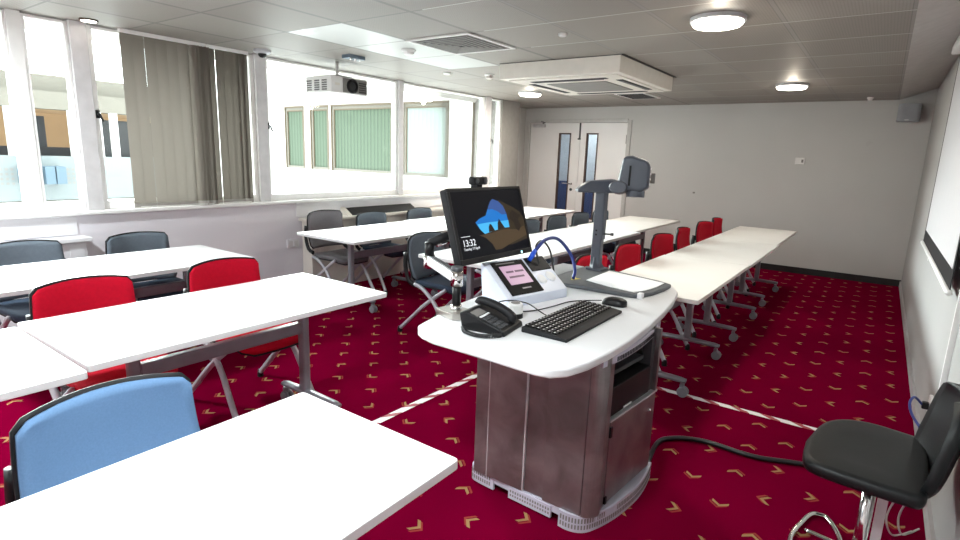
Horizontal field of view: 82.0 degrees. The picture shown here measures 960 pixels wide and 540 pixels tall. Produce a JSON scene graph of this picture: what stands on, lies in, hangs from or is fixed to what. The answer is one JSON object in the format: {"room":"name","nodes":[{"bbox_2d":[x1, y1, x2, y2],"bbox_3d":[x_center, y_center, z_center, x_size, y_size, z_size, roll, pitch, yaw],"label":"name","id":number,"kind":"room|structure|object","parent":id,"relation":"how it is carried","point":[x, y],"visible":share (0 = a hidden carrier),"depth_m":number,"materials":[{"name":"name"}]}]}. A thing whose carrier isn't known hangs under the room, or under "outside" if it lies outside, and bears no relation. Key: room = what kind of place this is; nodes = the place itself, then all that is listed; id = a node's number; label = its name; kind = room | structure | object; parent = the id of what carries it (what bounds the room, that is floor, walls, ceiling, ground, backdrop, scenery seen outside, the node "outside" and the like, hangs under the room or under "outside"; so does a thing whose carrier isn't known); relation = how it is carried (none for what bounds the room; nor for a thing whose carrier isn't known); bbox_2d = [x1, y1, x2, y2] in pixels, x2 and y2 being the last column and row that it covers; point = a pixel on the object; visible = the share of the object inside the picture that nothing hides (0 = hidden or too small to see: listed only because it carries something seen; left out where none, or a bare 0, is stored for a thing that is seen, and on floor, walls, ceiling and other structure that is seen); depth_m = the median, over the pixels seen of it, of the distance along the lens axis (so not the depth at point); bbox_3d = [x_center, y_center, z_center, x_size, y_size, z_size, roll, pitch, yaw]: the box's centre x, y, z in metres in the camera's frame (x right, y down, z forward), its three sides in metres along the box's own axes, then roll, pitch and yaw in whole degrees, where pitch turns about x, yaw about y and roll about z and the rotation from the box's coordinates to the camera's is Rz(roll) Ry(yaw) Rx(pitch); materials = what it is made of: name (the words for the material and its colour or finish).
{"room":"classroom","nodes":[
{"label":"classroom","id":0,"kind":"room"},
{"bbox_2d":[0,203,439,301],"bbox_3d":[-2.656,-0.079,4.849,0.140,0.915,9.840,10,14,35],"label":"wall","id":1,"kind":"structure","parent":0,"point":[261,232],"depth_m":5.10,"materials":[{"name":"paint"}]},
{"bbox_2d":[0,9,29,213],"bbox_3d":[-3.511,-0.993,3.390,0.070,1.345,1.055,10,14,35],"label":"window","id":2,"kind":"structure","parent":1,"relation":"in","point":[16,208],"depth_m":3.80,"materials":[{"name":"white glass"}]},
{"bbox_2d":[2,8,43,212],"bbox_3d":[-3.182,-1.081,3.845,0.100,1.355,0.080,10,14,35],"label":"trim","id":3,"kind":"structure","parent":1,"relation":"attached to","point":[12,17],"depth_m":3.81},
{"bbox_2d":[0,216,77,240],"bbox_3d":[-4.242,-0.037,2.470,0.012,0.145,4.175,10,14,35],"label":"trim","id":4,"kind":"structure","parent":1,"relation":"attached to","point":[12,229],"depth_m":3.94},
{"bbox_2d":[20,13,86,211],"bbox_3d":[-3.075,-1.100,3.982,0.070,1.345,0.270,10,14,35],"label":"window","id":5,"kind":"structure","parent":1,"relation":"in","point":[69,205],"depth_m":4.00,"materials":[{"name":"white plastic"}]},
{"bbox_2d":[64,19,104,209],"bbox_3d":[-2.960,-1.132,4.130,0.120,1.355,0.110,10,14,35],"label":"trim","id":6,"kind":"structure","parent":1,"relation":"attached to","point":[77,32],"depth_m":4.08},
{"bbox_2d":[86,25,258,208],"bbox_3d":[-2.518,-1.228,4.697,0.123,1.345,1.340,10,14,35],"label":"window","id":7,"kind":"structure","parent":1,"relation":"in","point":[121,203],"depth_m":4.36,"materials":[{"name":"white plastic"}]},
{"bbox_2d":[117,28,217,207],"bbox_3d":[-2.541,-1.204,4.549,0.094,1.348,0.671,10,14,35],"label":"vertical blind","id":8,"kind":"object","parent":7,"relation":"attached to","point":[178,79],"visible":1,"depth_m":4.53,"materials":[{"name":"grey fabric"}]},
{"bbox_2d":[206,44,253,203],"bbox_3d":[-2.235,-1.279,4.961,0.044,1.348,0.382,10,14,35],"label":"vertical blind","id":9,"kind":"object","parent":7,"relation":"attached to","point":[231,77],"visible":0.99,"depth_m":4.96,"materials":[{"name":"grey fabric"}]},
{"bbox_2d":[0,192,439,219],"bbox_3d":[-2.619,-0.538,4.739,0.190,0.030,9.840,10,14,35],"label":"trim","id":10,"kind":"structure","parent":1,"relation":"on","point":[166,208],"depth_m":4.71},
{"bbox_2d":[250,54,270,201],"bbox_3d":[-2.110,-1.341,5.286,0.120,1.355,0.110,10,14,35],"label":"trim","id":11,"kind":"structure","parent":1,"relation":"attached to","point":[259,68],"depth_m":5.24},
{"bbox_2d":[287,239,298,248],"bbox_3d":[-1.928,-0.273,5.697,0.018,0.090,0.140,10,14,35],"label":"wall socket","id":12,"kind":"object","parent":1,"relation":"attached to","point":[292,243],"visible":1,"depth_m":5.69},
{"bbox_2d":[265,57,396,200],"bbox_3d":[-1.537,-1.470,6.030,0.123,1.345,1.785,10,14,35],"label":"window","id":13,"kind":"structure","parent":1,"relation":"in","point":[393,191],"depth_m":6.21,"materials":[{"name":"white plastic"}]},
{"bbox_2d":[295,195,441,216],"bbox_3d":[-0.793,-0.885,7.160,0.012,0.145,3.740,10,14,35],"label":"trim","id":14,"kind":"structure","parent":1,"relation":"attached to","point":[302,209],"depth_m":6.41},
{"bbox_2d":[397,80,403,194],"bbox_3d":[-1.009,-1.612,6.782,0.120,1.355,0.075,10,14,35],"label":"trim","id":15,"kind":"structure","parent":1,"relation":"attached to","point":[400,84],"depth_m":6.73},
{"bbox_2d":[403,83,484,193],"bbox_3d":[-0.485,-1.737,7.504,0.070,1.345,1.725,10,14,35],"label":"window","id":16,"kind":"structure","parent":1,"relation":"in","point":[462,114],"depth_m":7.78,"materials":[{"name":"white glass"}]},
{"bbox_2d":[482,96,491,186],"bbox_3d":[0.065,-1.876,8.243,0.120,1.355,0.140,10,14,35],"label":"trim","id":17,"kind":"structure","parent":1,"relation":"attached to","point":[488,100],"depth_m":8.18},
{"bbox_2d":[489,99,500,186],"bbox_3d":[0.209,-1.899,8.403,0.123,1.345,0.290,10,14,35],"label":"window","id":18,"kind":"structure","parent":1,"relation":"in","point":[496,104],"depth_m":8.46,"materials":[{"name":"clear glass"}]},
{"bbox_2d":[0,253,925,539],"bbox_3d":[-0.276,0.631,4.269,6.080,0.080,11.500,10,14,35],"label":"floor","id":19,"kind":"structure","parent":0,"point":[820,350],"depth_m":3.38,"materials":[{"name":"carpet"}]},
{"bbox_2d":[0,240,65,328],"bbox_3d":[-2.797,0.242,3.518,0.570,0.815,0.518,10,14,35],"label":"chair","id":20,"kind":"object","parent":19,"relation":"on","point":[16,310],"visible":0.31,"depth_m":3.55,"materials":[{"name":"fabric"}]},
{"bbox_2d":[0,327,87,401],"bbox_3d":[-2.053,0.735,1.539,0.740,0.700,1.475,10,14,35],"label":"folding table","id":21,"kind":"object","parent":19,"relation":"on","point":[28,366],"visible":1,"depth_m":1.86,"materials":[{"name":"white laminate"}]},
{"bbox_2d":[0,235,92,327],"bbox_3d":[-3.825,0.337,3.006,0.160,0.765,3.010,10,14,35],"label":"folding table","id":22,"kind":"object","parent":19,"relation":"on","point":[73,246],"visible":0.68,"depth_m":4.01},
{"bbox_2d":[3,372,199,504],"bbox_3d":[-0.837,0.740,1.433,0.570,0.815,0.518,10,14,35],"label":"chair","id":23,"kind":"object","parent":19,"relation":"on","point":[81,432],"visible":0.42,"depth_m":1.47,"materials":[{"name":"fabric"}]},
{"bbox_2d":[26,275,177,399],"bbox_3d":[-1.742,0.467,2.602,0.585,0.815,0.518,10,14,35],"label":"chair","id":24,"kind":"object","parent":19,"relation":"on","point":[83,293],"visible":0.24,"depth_m":2.62,"materials":[{"name":"fabric"}]},
{"bbox_2d":[0,245,254,396],"bbox_3d":[-2.317,0.304,3.579,0.755,0.700,1.460,10,14,35],"label":"folding table","id":25,"kind":"object","parent":19,"relation":"on","point":[19,279],"visible":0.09,"depth_m":3.47,"materials":[{"name":"white laminate"}]},
{"bbox_2d":[103,231,182,300],"bbox_3d":[-2.371,0.151,4.029,0.570,0.815,0.518,10,14,35],"label":"chair","id":26,"kind":"object","parent":19,"relation":"on","point":[140,240],"visible":0.3,"depth_m":4.08,"materials":[{"name":"fabric"}]},
{"bbox_2d":[17,273,386,407],"bbox_3d":[-1.236,0.515,2.741,0.740,0.700,1.428,10,14,35],"label":"folding table","id":27,"kind":"object","parent":19,"relation":"on","point":[93,340],"visible":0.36,"depth_m":2.52,"materials":[{"name":"white laminate"}]},
{"bbox_2d":[0,392,457,539],"bbox_3d":[-0.741,0.877,1.069,0.630,0.700,1.442,10,14,35],"label":"folding table","id":28,"kind":"object","parent":19,"relation":"on","point":[301,466],"visible":1,"depth_m":1.26,"materials":[{"name":"white laminate"}]},
{"bbox_2d":[183,257,313,417],"bbox_3d":[-1.329,0.366,3.164,0.585,0.815,0.518,10,14,35],"label":"chair","id":29,"kind":"object","parent":19,"relation":"on","point":[219,272],"visible":0.41,"depth_m":3.13,"materials":[{"name":"red fabric"}]},
{"bbox_2d":[304,210,374,289],"bbox_3d":[-1.412,-0.151,5.528,0.570,0.865,0.518,10,14,35],"label":"chair","id":30,"kind":"object","parent":19,"relation":"on","point":[318,219],"visible":0.71,"depth_m":5.50,"materials":[{"name":"fabric"}]},
{"bbox_2d":[298,203,443,282],"bbox_3d":[-0.815,-0.435,7.056,0.200,0.845,3.380,10,14,35],"label":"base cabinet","id":31,"kind":"object","parent":19,"relation":"on","point":[395,212],"visible":0.22,"depth_m":6.27,"materials":[{"name":"beige metal"}]},
{"bbox_2d":[346,203,414,214],"bbox_3d":[-1.148,-0.723,6.535,0.130,0.075,1.060,10,14,35],"label":"grille","id":32,"kind":"object","parent":31,"relation":"attached to","point":[395,207],"depth_m":6.53,"materials":[{"name":"metal"}]},
{"bbox_2d":[297,221,446,312],"bbox_3d":[-0.960,-0.054,5.545,0.790,0.700,1.470,10,14,35],"label":"folding table","id":33,"kind":"object","parent":19,"relation":"on","point":[364,234],"visible":0.7,"depth_m":5.28,"materials":[{"name":"white laminate"}]},
{"bbox_2d":[354,211,408,294],"bbox_3d":[-1.039,-0.211,6.008,0.570,0.815,0.518,10,14,35],"label":"chair","id":34,"kind":"object","parent":19,"relation":"on","point":[368,217],"visible":0.42,"depth_m":5.99,"materials":[{"name":"black plastic"}]},
{"bbox_2d":[372,373,476,423],"bbox_3d":[-0.259,0.764,3.426,0.046,0.002,1.840,11,15,36],"label":"tape","id":35,"kind":"object","parent":19,"relation":"on","point":[422,400],"visible":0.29,"depth_m":3.32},
{"bbox_2d":[400,207,450,275],"bbox_3d":[-0.582,-0.324,6.629,0.570,0.815,0.518,10,14,35],"label":"chair","id":36,"kind":"object","parent":19,"relation":"on","point":[418,212],"visible":0.22,"depth_m":6.68,"materials":[{"name":"fabric"}]},
{"bbox_2d":[398,231,479,331],"bbox_3d":[-0.299,0.117,4.544,0.570,0.815,0.518,10,14,35],"label":"chair","id":37,"kind":"object","parent":19,"relation":"on","point":[415,242],"visible":0.55,"depth_m":4.46,"materials":[{"name":"fabric"}]},
{"bbox_2d":[404,216,528,276],"bbox_3d":[-0.138,-0.272,6.738,0.820,0.700,1.440,10,14,35],"label":"folding table","id":38,"kind":"object","parent":19,"relation":"on","point":[440,220],"visible":0.04,"depth_m":6.36,"materials":[{"name":"white laminate"}]},
{"bbox_2d":[419,242,576,300],"bbox_3d":[0.174,0.187,4.566,0.740,0.700,1.230,10,14,35],"label":"folding table","id":39,"kind":"object","parent":19,"relation":"on","point":[445,255],"visible":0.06,"depth_m":4.24,"materials":[{"name":"white laminate"}]},
{"bbox_2d":[418,287,677,532],"bbox_3d":[0.425,0.546,2.695,0.889,0.770,1.591,10,14,35],"label":"lectern","id":40,"kind":"object","parent":19,"relation":"on","point":[563,428],"visible":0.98,"depth_m":2.24,"materials":[{"name":"white laminate"}]},
{"bbox_2d":[423,231,467,319],"bbox_3d":[-0.138,-0.018,2.532,0.251,0.363,0.510,3,12,3],"label":"monitor arm","id":41,"kind":"object","parent":40,"relation":"attached to","point":[454,273],"visible":0.83,"depth_m":2.38,"materials":[{"name":"silver metal"}]},
{"bbox_2d":[440,186,531,265],"bbox_3d":[0.046,-0.226,2.688,0.147,0.348,0.580,11,15,36],"label":"monitor","id":42,"kind":"object","parent":41,"relation":"attached to","point":[483,224],"visible":1,"depth_m":2.62,"materials":[{"name":"black plastic"}]},
{"bbox_2d":[469,177,487,187],"bbox_3d":[-0.011,-0.418,2.640,0.054,0.056,0.111,10,14,35],"label":"webcam","id":43,"kind":"object","parent":42,"relation":"on","point":[475,182],"visible":0.94,"depth_m":2.62,"materials":[{"name":"black plastic"}]},
{"bbox_2d":[472,461,494,489],"bbox_3d":[0.007,0.922,2.499,0.064,0.070,0.166,-3,13,-22],"label":"vent","id":44,"kind":"object","parent":40,"relation":"attached to","point":[486,478],"depth_m":2.46,"materials":[{"name":"white metal"}]},
{"bbox_2d":[460,296,521,337],"bbox_3d":[0.032,0.183,2.205,0.200,0.113,0.248,8,13,27],"label":"telephone","id":45,"kind":"object","parent":40,"relation":"on","point":[491,317],"visible":1,"depth_m":2.19,"materials":[{"name":"black plastic"}]},
{"bbox_2d":[508,301,522,318],"bbox_3d":[0.153,0.173,2.392,0.068,0.066,0.068,10,14,35],"label":"cup","id":46,"kind":"object","parent":40,"relation":"on","point":[516,307],"visible":0.77,"depth_m":2.37,"materials":[{"name":"white plastic"}]},
{"bbox_2d":[481,255,566,306],"bbox_3d":[0.220,0.050,2.704,0.410,0.185,0.198,-8,15,-40],"label":"control box","id":47,"kind":"object","parent":40,"relation":"on","point":[519,279],"visible":0.94,"depth_m":2.65,"materials":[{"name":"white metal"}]},
{"bbox_2d":[545,271,555,280],"bbox_3d":[0.355,0.030,2.778,0.051,0.039,0.060,10,14,35],"label":"button","id":48,"kind":"object","parent":47,"relation":"attached to","point":[549,275],"depth_m":2.77,"materials":[{"name":"white plastic"}]},
{"bbox_2d":[535,236,576,278],"bbox_3d":[0.393,-0.060,2.947,0.376,0.244,0.094,-8,15,-40],"label":"cable","id":49,"kind":"object","parent":47,"relation":"attached to","point":[544,240],"visible":1,"depth_m":3.02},
{"bbox_2d":[508,486,551,517],"bbox_3d":[0.208,0.970,2.319,0.210,0.054,0.012,11,15,37],"label":"vent","id":50,"kind":"object","parent":40,"relation":"attached to","point":[528,498],"depth_m":2.31,"materials":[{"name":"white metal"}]},
{"bbox_2d":[494,466,646,520],"bbox_3d":[0.374,0.914,2.537,0.655,0.030,0.580,10,14,35],"label":"base","id":51,"kind":"object","parent":40,"relation":"attached to","point":[630,490],"depth_m":2.30,"materials":[{"name":"white metal"}]},
{"bbox_2d":[521,300,621,342],"bbox_3d":[0.406,0.207,2.354,0.202,0.031,0.550,10,14,35],"label":"keyboard","id":52,"kind":"object","parent":40,"relation":"on","point":[565,324],"visible":1,"depth_m":2.29,"materials":[{"name":"black plastic"}]},
{"bbox_2d":[558,462,650,532],"bbox_3d":[0.588,0.975,2.369,0.613,0.074,0.112,-7,15,-38],"label":"vent","id":53,"kind":"object","parent":40,"relation":"attached to","point":[571,520],"depth_m":2.26,"materials":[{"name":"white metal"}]},
{"bbox_2d":[550,155,670,299],"bbox_3d":[0.711,-0.289,3.124,0.752,0.712,0.637,10,14,35],"label":"camera","id":54,"kind":"object","parent":40,"relation":"on","point":[634,179],"visible":0.94,"depth_m":3.08,"materials":[{"name":"grey plastic"}]},
{"bbox_2d":[602,297,626,307],"bbox_3d":[0.648,0.149,2.655,0.124,0.038,0.072,10,14,35],"label":"mouse","id":55,"kind":"object","parent":40,"relation":"on","point":[610,301],"visible":1,"depth_m":2.63,"materials":[{"name":"black plastic"}]},
{"bbox_2d":[614,352,643,374],"bbox_3d":[0.512,0.386,2.390,0.250,0.017,0.355,12,15,40],"label":"shelf","id":56,"kind":"object","parent":40,"relation":"attached to","point":[635,357],"depth_m":2.36,"materials":[{"name":"grey plastic"}]},
{"bbox_2d":[526,219,571,265],"bbox_3d":[0.673,-0.105,5.781,0.570,0.815,0.518,9,14,32],"label":"chair","id":57,"kind":"object","parent":19,"relation":"on","point":[533,225],"visible":0.12,"depth_m":5.89,"materials":[{"name":"black plastic"}]},
{"bbox_2d":[524,206,576,231],"bbox_3d":[0.652,-0.496,7.955,0.860,0.700,1.470,10,14,35],"label":"folding table","id":58,"kind":"object","parent":19,"relation":"on","point":[530,212],"visible":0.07,"depth_m":7.99,"materials":[{"name":"white laminate"}]},
{"bbox_2d":[543,215,587,253],"bbox_3d":[1.026,-0.192,6.261,0.570,0.815,0.518,10,14,35],"label":"chair","id":59,"kind":"object","parent":19,"relation":"on","point":[554,222],"visible":0.16,"depth_m":6.34,"materials":[{"name":"fabric"}]},
{"bbox_2d":[529,225,639,264],"bbox_3d":[0.986,-0.013,5.670,0.740,0.700,1.520,10,14,35],"label":"folding table","id":60,"kind":"object","parent":19,"relation":"on","point":[579,237],"visible":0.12,"depth_m":5.52,"materials":[{"name":"white laminate"}]},
{"bbox_2d":[568,212,614,264],"bbox_3d":[1.383,-0.280,6.747,0.570,0.815,0.518,10,14,35],"label":"chair","id":61,"kind":"object","parent":19,"relation":"on","point":[578,218],"visible":0.25,"depth_m":6.77,"materials":[{"name":"fabric"}]},
{"bbox_2d":[575,254,661,377],"bbox_3d":[0.893,0.330,3.710,0.570,0.815,0.518,12,15,39],"label":"chair","id":62,"kind":"object","parent":19,"relation":"on","point":[583,260],"visible":0.04,"depth_m":3.77,"materials":[{"name":"fabric"}]},
{"bbox_2d":[580,216,679,262],"bbox_3d":[1.889,-0.249,6.965,0.700,0.700,1.650,10,14,35],"label":"folding table","id":63,"kind":"object","parent":19,"relation":"on","point":[628,223],"visible":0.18,"depth_m":6.87,"materials":[{"name":"beige laminate"}]},
{"bbox_2d":[608,243,689,366],"bbox_3d":[1.301,0.226,4.281,0.570,0.815,0.518,11,15,38],"label":"chair","id":64,"kind":"object","parent":19,"relation":"on","point":[626,255],"visible":0.3,"depth_m":4.37,"materials":[{"name":"red fabric"}]},
{"bbox_2d":[645,233,715,337],"bbox_3d":[1.798,0.101,4.973,0.570,0.815,0.518,12,15,40],"label":"chair","id":65,"kind":"object","parent":19,"relation":"on","point":[661,244],"visible":0.27,"depth_m":5.04,"materials":[{"name":"red fabric"}]},
{"bbox_2d":[620,255,748,397],"bbox_3d":[1.364,0.364,3.908,0.650,0.700,1.425,10,14,35],"label":"folding table","id":66,"kind":"object","parent":19,"relation":"on","point":[694,281],"visible":0.48,"depth_m":3.87,"materials":[{"name":"beige laminate"}]},
{"bbox_2d":[673,227,729,318],"bbox_3d":[2.208,-0.004,5.549,0.570,0.815,0.518,10,14,32],"label":"chair","id":67,"kind":"object","parent":19,"relation":"on","point":[682,237],"visible":0.28,"depth_m":5.63,"materials":[{"name":"red fabric"}]},
{"bbox_2d":[691,221,747,301],"bbox_3d":[2.670,-0.117,6.175,0.570,0.815,0.518,12,16,41],"label":"chair","id":68,"kind":"object","parent":19,"relation":"on","point":[704,229],"visible":0.26,"depth_m":6.26,"materials":[{"name":"red fabric"}]},
{"bbox_2d":[666,238,778,341],"bbox_3d":[2.205,0.160,5.041,0.650,0.700,1.413,10,14,35],"label":"folding table","id":69,"kind":"object","parent":19,"relation":"on","point":[750,254],"visible":0.79,"depth_m":4.84,"materials":[{"name":"beige laminate"}]},
{"bbox_2d":[648,436,803,466],"bbox_3d":[1.512,0.859,2.764,1.460,0.205,0.347,2,12,1],"label":"power cable","id":70,"kind":"object","parent":19,"relation":"on","point":[657,442],"visible":0.53,"depth_m":2.82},
{"bbox_2d":[711,217,755,291],"bbox_3d":[3.035,-0.207,6.673,0.570,0.815,0.518,10,14,33],"label":"chair","id":71,"kind":"object","parent":19,"relation":"on","point":[717,222],"visible":0.18,"depth_m":6.79,"materials":[{"name":"red fabric"}]},
{"bbox_2d":[657,386,816,430],"bbox_3d":[1.294,0.796,3.531,2.350,0.002,0.047,10,14,34],"label":"tape","id":72,"kind":"object","parent":19,"relation":"on","point":[658,388],"visible":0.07,"depth_m":3.33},
{"bbox_2d":[710,226,796,306],"bbox_3d":[3.063,-0.055,6.225,0.630,0.700,1.528,10,14,35],"label":"folding table","id":73,"kind":"object","parent":19,"relation":"on","point":[741,233],"visible":0.77,"depth_m":6.04,"materials":[{"name":"beige laminate"}]},
{"bbox_2d":[787,382,959,539],"bbox_3d":[1.434,0.743,2.002,0.470,0.735,0.541,10,14,35],"label":"chair","id":74,"kind":"object","parent":19,"relation":"on","point":[886,464],"visible":1,"depth_m":1.95,"materials":[{"name":"leather"}]},
{"bbox_2d":[0,0,959,108],"bbox_3d":[-0.233,-1.774,3.802,5.980,0.220,11.500,10,14,35],"label":"ceiling","id":75,"kind":"structure","parent":0,"point":[845,50],"depth_m":4.01,"materials":[{"name":"tile"}]},
{"bbox_2d":[253,48,270,57],"bbox_3d":[-1.919,-1.905,4.868,0.150,0.068,0.148,10,14,35],"label":"security camera","id":76,"kind":"object","parent":75,"relation":"attached to","point":[262,53],"visible":1,"depth_m":4.82,"materials":[{"name":"grey plastic"}]},
{"bbox_2d":[306,62,366,97],"bbox_3d":[-1.397,-1.876,5.416,0.423,0.312,0.449,10,14,35],"label":"projector","id":77,"kind":"object","parent":75,"relation":"hanging from","point":[338,86],"visible":1,"depth_m":5.30,"materials":[{"name":"white plastic"}]},
{"bbox_2d":[342,54,364,61],"bbox_3d":[-1.147,-1.922,5.012,0.110,0.042,0.180,10,14,35],"label":"bracket","id":78,"kind":"object","parent":75,"relation":"attached to","point":[345,56],"visible":1,"depth_m":4.97,"materials":[{"name":"silver metal"}]},
{"bbox_2d":[405,32,515,54],"bbox_3d":[-0.144,-1.749,4.299,0.605,0.021,0.620,10,14,35],"label":"ceiling vent","id":79,"kind":"object","parent":75,"relation":"in","point":[467,42],"visible":1,"depth_m":4.25,"materials":[{"name":"white plastic"}]},
{"bbox_2d":[518,91,541,96],"bbox_3d":[0.664,-2.334,7.343,0.314,0.054,0.314,10,14,35],"label":"ceiling light","id":80,"kind":"object","parent":75,"relation":"attached to","point":[521,93],"visible":1,"depth_m":7.24,"materials":[{"name":"plastic"}]},
{"bbox_2d":[499,54,675,95],"bbox_3d":[1.082,-1.862,5.391,1.215,0.160,1.400,10,14,35],"label":"air conditioner","id":81,"kind":"object","parent":75,"relation":"attached to","point":[616,73],"visible":1,"depth_m":4.99,"materials":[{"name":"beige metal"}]},
{"bbox_2d":[547,81,632,91],"bbox_3d":[1.085,-1.789,5.401,0.600,0.006,0.680,10,14,35],"label":"grille","id":82,"kind":"object","parent":81,"relation":"attached to","point":[588,86],"depth_m":5.34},
{"bbox_2d":[614,93,660,98],"bbox_3d":[2.080,-2.290,7.276,0.400,0.015,0.640,10,14,35],"label":"ceiling vent","id":83,"kind":"object","parent":75,"relation":"in","point":[626,95],"visible":0.98,"depth_m":7.22,"materials":[{"name":"white plastic"}]},
{"bbox_2d":[690,11,746,30],"bbox_3d":[1.413,-1.470,3.286,0.314,0.054,0.314,10,14,35],"label":"ceiling light","id":84,"kind":"object","parent":75,"relation":"attached to","point":[719,20],"visible":1,"depth_m":3.20,"materials":[{"name":"plastic"}]},
{"bbox_2d":[692,17,743,30],"bbox_3d":[1.413,-1.468,3.287,0.286,0.050,0.286,10,14,35],"label":"diffuser","id":85,"kind":"object","parent":84,"relation":"attached to","point":[698,23],"depth_m":3.23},
{"bbox_2d":[775,83,808,90],"bbox_3d":[3.293,-1.931,5.834,0.314,0.054,0.314,10,14,35],"label":"ceiling light","id":86,"kind":"object","parent":75,"relation":"attached to","point":[782,86],"visible":1,"depth_m":5.74,"materials":[{"name":"plastic"}]},
{"bbox_2d":[776,85,806,90],"bbox_3d":[3.293,-1.929,5.835,0.286,0.050,0.286,10,14,35],"label":"diffuser","id":87,"kind":"object","parent":86,"relation":"attached to","point":[780,87],"depth_m":5.76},
{"bbox_2d":[498,99,519,186],"bbox_3d":[0.253,-1.529,8.933,0.500,2.300,0.500,10,14,35],"label":"wall pillar","id":88,"kind":"structure","parent":0,"point":[510,110],"depth_m":8.66,"materials":[{"name":"grey paint"}]},
{"bbox_2d":[517,108,525,196],"bbox_3d":[0.440,-1.703,9.805,0.260,2.300,1.160,10,14,35],"label":"wall","id":89,"kind":"structure","parent":0,"point":[522,110],"depth_m":9.88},
{"bbox_2d":[557,134,596,217],"bbox_3d":[2.462,-1.845,10.588,2.600,2.400,0.100,10,14,35],"label":"window","id":90,"kind":"structure","parent":0,"point":[565,138],"depth_m":10.94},
{"bbox_2d":[522,88,937,279],"bbox_3d":[3.071,-1.444,8.499,6.080,2.500,0.120,10,14,35],"label":"wall","id":91,"kind":"structure","parent":0,"point":[851,204],"depth_m":7.57,"materials":[{"name":"paint"}]},
{"bbox_2d":[527,121,579,231],"bbox_3d":[1.247,-1.551,9.718,0.968,2.077,0.175,10,14,35],"label":"door","id":92,"kind":"structure","parent":91,"relation":"in","point":[545,142],"depth_m":9.72,"materials":[{"name":"white paint"}]},
{"bbox_2d":[523,119,631,216],"bbox_3d":[1.624,-1.510,9.539,1.935,2.110,0.140,10,14,35],"label":"trim","id":93,"kind":"structure","parent":91,"relation":"attached to","point":[629,129],"depth_m":9.37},
{"bbox_2d":[575,123,627,221],"bbox_3d":[1.993,-1.411,9.250,0.860,2.042,0.087,10,14,35],"label":"door","id":94,"kind":"structure","parent":91,"relation":"in","point":[611,137],"depth_m":9.13,"materials":[{"name":"white paint"}]},
{"bbox_2d":[643,248,900,286],"bbox_3d":[3.848,-0.098,8.085,3.720,0.085,0.018,10,14,35],"label":"baseboard","id":95,"kind":"structure","parent":91,"relation":"attached to","point":[845,276],"depth_m":7.46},
{"bbox_2d":[896,103,922,121],"bbox_3d":[5.188,-1.898,6.675,0.230,0.210,0.175,10,14,35],"label":"wall speaker","id":96,"kind":"object","parent":91,"relation":"attached to","point":[907,112],"visible":1,"depth_m":6.61,"materials":[{"name":"white plastic"}]},
{"bbox_2d":[885,502,912,535],"bbox_3d":[1.585,0.916,2.094,0.452,0.374,0.072,-9,16,-42],"label":"lead","id":97,"kind":"object","parent":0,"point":[892,503],"visible":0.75,"depth_m":2.18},
{"bbox_2d":[901,55,959,539],"bbox_3d":[2.181,-0.222,2.307,0.120,2.550,11.500,10,14,35],"label":"wall","id":98,"kind":"structure","parent":0,"point":[929,312],"depth_m":3.62,"materials":[{"name":"paint"}]},
{"bbox_2d":[899,282,935,539],"bbox_3d":[2.028,0.996,2.519,0.014,0.070,11.306,10,14,35],"label":"baseboard","id":99,"kind":"structure","parent":98,"relation":"attached to","point":[927,510],"depth_m":3.49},
{"bbox_2d":[921,395,933,410],"bbox_3d":[2.239,0.681,2.767,0.045,0.090,0.120,10,14,35],"label":"wall socket","id":100,"kind":"object","parent":98,"relation":"attached to","point":[925,405],"visible":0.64,"depth_m":2.76,"materials":[{"name":"white plastic"}]},
{"bbox_2d":[908,396,921,427],"bbox_3d":[2.107,0.678,2.673,0.062,0.068,0.298,11,15,38],"label":"lead","id":101,"kind":"object","parent":100,"relation":"attached to","point":[912,397],"visible":0.97,"depth_m":2.68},
{"bbox_2d":[921,34,959,295],"bbox_3d":[2.879,-0.771,3.363,0.070,1.525,2.360,10,14,35],"label":"projection screen","id":102,"kind":"object","parent":98,"relation":"attached to","point":[940,243],"visible":1,"depth_m":3.41,"materials":[{"name":"fabric"}]},
{"bbox_2d":[938,290,959,388],"bbox_3d":[2.100,0.385,2.473,0.022,0.610,0.025,10,14,35],"label":"cable trunking","id":103,"kind":"object","parent":98,"relation":"attached to","point":[956,320],"visible":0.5,"depth_m":2.45,"materials":[{"name":"white plastic"}]},
{"label":"outside","id":104,"kind":"structure","parent":0,"visible":0},
{"bbox_2d":[217,86,441,193],"bbox_3d":[-6.176,-3.454,16.431,18.300,4.600,0.450,10,14,35],"label":"exterior wing","id":105,"kind":"structure","parent":104,"point":[318,143],"depth_m":14.51},
{"bbox_2d":[288,111,303,165],"bbox_3d":[-5.244,-3.759,15.790,0.670,1.520,0.010,10,14,35],"label":"blind","id":106,"kind":"object","parent":105,"relation":"hanging from","point":[295,118],"depth_m":15.80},
{"bbox_2d":[314,111,327,166],"bbox_3d":[-4.353,-3.599,15.164,0.570,1.520,0.010,10,14,35],"label":"blind","id":107,"kind":"object","parent":105,"relation":"hanging from","point":[320,117],"depth_m":15.17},
{"bbox_2d":[335,109,390,170],"bbox_3d":[-3.030,-3.361,14.234,2.100,1.520,0.010,10,14,35],"label":"blind","id":108,"kind":"object","parent":105,"relation":"hanging from","point":[362,136],"depth_m":14.21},
{"bbox_2d":[407,107,441,173],"bbox_3d":[-1.257,-3.042,12.988,1.220,1.520,0.010,10,14,35],"label":"blind","id":109,"kind":"object","parent":105,"relation":"hanging from","point":[424,124],"depth_m":13.02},
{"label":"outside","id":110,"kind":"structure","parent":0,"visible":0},
{"bbox_3d":[-5.924,1.193,7.082,7.300,0.100,16.000,10,14,35],"label":"courtyard","id":111,"kind":"object","parent":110,"visible":0},
{"bbox_2d":[0,69,156,203],"bbox_3d":[-10.313,-1.142,7.755,2.550,3.900,12.600,10,14,35],"label":"building","id":112,"kind":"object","parent":111,"relation":"on","point":[50,95],"depth_m":10.18,"materials":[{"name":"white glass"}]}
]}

